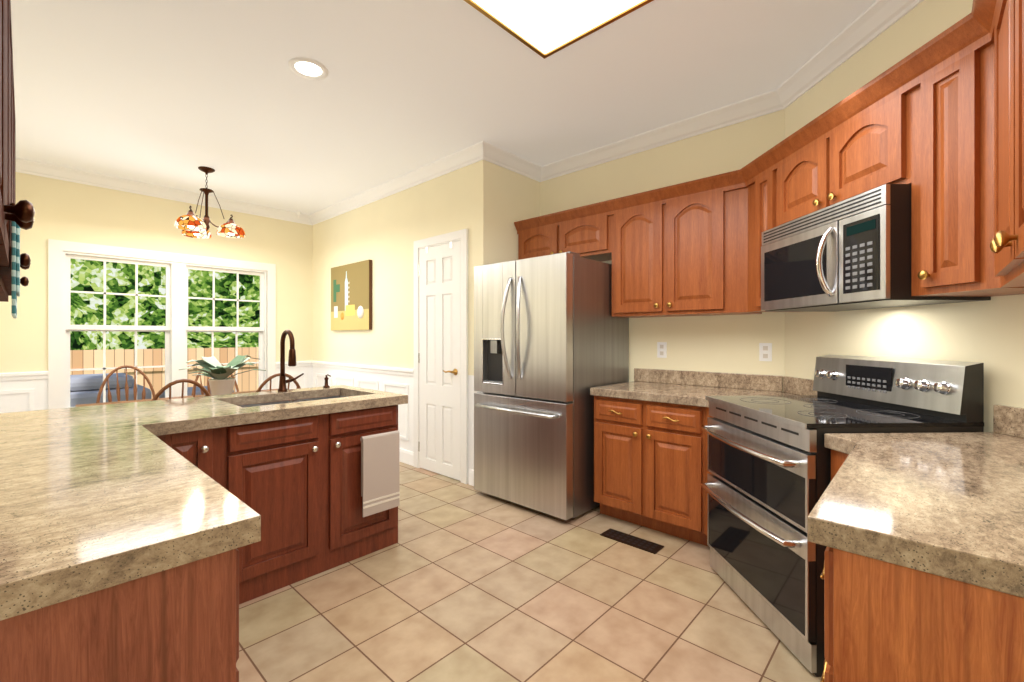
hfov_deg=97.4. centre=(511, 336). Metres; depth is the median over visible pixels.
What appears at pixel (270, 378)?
chair
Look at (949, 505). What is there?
countertop
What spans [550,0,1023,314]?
upper cabinet
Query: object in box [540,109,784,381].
wall
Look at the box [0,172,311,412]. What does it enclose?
wall
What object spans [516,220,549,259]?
upper cabinet
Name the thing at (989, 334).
wall
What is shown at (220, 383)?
potted plant
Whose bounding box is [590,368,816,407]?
countertop
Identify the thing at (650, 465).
base cabinet
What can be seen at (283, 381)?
faucet
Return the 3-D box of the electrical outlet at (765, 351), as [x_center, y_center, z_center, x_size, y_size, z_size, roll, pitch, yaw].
[1.621,0.100,2.878,0.072,0.116,0.008,0,0,43]
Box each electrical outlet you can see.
[657,342,666,357]
[759,343,771,360]
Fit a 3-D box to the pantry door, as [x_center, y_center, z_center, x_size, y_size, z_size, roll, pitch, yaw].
[-0.659,0.164,3.961,0.744,2.112,0.068,0,0,43]
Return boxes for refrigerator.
[474,251,628,519]
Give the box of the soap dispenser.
[323,374,330,387]
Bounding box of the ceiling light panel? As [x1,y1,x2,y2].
[464,0,653,58]
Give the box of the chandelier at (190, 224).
[174,166,244,238]
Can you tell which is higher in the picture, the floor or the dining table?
the dining table
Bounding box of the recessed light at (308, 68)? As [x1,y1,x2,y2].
[288,57,327,79]
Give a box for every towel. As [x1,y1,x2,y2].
[9,203,20,317]
[360,430,399,516]
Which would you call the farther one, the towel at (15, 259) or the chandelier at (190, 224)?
the chandelier at (190, 224)
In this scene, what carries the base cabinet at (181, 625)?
on the floor
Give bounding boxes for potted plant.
[179,355,265,395]
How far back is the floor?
2.00 m
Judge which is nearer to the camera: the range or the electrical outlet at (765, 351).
the range
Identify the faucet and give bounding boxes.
[278,329,303,391]
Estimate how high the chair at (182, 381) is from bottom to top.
0.964 m
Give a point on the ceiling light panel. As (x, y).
(544, 29)
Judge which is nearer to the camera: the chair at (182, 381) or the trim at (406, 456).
the chair at (182, 381)
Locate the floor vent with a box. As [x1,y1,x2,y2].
[600,528,663,553]
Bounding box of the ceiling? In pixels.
[11,0,876,214]
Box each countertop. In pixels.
[0,385,407,624]
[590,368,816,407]
[807,405,1023,597]
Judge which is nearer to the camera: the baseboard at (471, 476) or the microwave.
the microwave
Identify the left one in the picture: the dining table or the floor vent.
the dining table
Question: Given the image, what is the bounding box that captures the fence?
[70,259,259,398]
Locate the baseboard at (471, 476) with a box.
[469,469,473,485]
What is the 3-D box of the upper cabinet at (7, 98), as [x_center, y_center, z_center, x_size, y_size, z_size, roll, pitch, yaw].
[-1.040,-0.562,0.721,0.786,0.836,0.302,0,0,43]
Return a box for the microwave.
[761,184,990,311]
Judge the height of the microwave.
0.419 m
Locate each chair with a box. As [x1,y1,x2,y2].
[96,365,154,402]
[151,379,210,400]
[191,364,238,395]
[256,373,300,391]
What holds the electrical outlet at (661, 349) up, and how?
attached to the wall at (722, 343)
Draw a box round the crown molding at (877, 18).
[16,0,923,224]
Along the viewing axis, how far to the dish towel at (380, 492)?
2.47 m
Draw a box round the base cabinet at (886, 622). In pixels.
[820,449,1023,681]
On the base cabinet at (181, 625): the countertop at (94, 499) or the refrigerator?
the countertop at (94, 499)
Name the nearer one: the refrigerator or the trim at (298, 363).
the refrigerator
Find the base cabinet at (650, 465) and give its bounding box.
[594,396,713,545]
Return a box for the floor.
[236,461,820,681]
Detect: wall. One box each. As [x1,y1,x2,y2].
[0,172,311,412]
[312,160,539,482]
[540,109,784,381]
[785,0,1023,431]
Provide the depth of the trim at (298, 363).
5.63 m
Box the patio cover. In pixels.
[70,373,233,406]
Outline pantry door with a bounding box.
[414,229,467,483]
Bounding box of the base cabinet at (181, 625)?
[0,545,251,681]
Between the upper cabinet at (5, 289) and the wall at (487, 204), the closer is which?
the upper cabinet at (5, 289)
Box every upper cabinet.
[0,0,19,283]
[0,284,10,299]
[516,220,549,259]
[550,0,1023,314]
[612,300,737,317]
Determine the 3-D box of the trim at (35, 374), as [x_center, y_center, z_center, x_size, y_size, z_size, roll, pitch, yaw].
[-4.279,0.764,3.864,0.030,0.912,0.415,0,0,43]
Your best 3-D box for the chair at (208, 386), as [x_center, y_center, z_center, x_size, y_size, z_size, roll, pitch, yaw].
[-2.830,0.741,4.380,0.501,0.964,0.462,0,0,43]
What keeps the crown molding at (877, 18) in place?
attached to the wall at (722, 343)
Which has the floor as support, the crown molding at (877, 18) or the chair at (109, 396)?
the chair at (109, 396)
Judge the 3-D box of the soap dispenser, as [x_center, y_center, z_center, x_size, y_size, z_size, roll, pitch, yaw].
[-1.240,0.299,3.029,0.083,0.092,0.044,0,0,43]
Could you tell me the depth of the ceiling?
2.70 m
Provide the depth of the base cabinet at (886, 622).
0.77 m
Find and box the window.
[48,239,275,408]
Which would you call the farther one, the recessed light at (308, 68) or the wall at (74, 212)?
the wall at (74, 212)
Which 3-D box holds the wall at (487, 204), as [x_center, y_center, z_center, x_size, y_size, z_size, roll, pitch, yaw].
[-1.121,-0.152,4.979,3.160,2.745,0.882,0,0,43]
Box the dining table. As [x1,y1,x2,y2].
[75,389,277,406]
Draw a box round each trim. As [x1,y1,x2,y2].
[0,371,47,410]
[276,361,310,387]
[311,361,413,465]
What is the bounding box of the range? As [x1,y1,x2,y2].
[701,354,983,676]
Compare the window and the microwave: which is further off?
the window

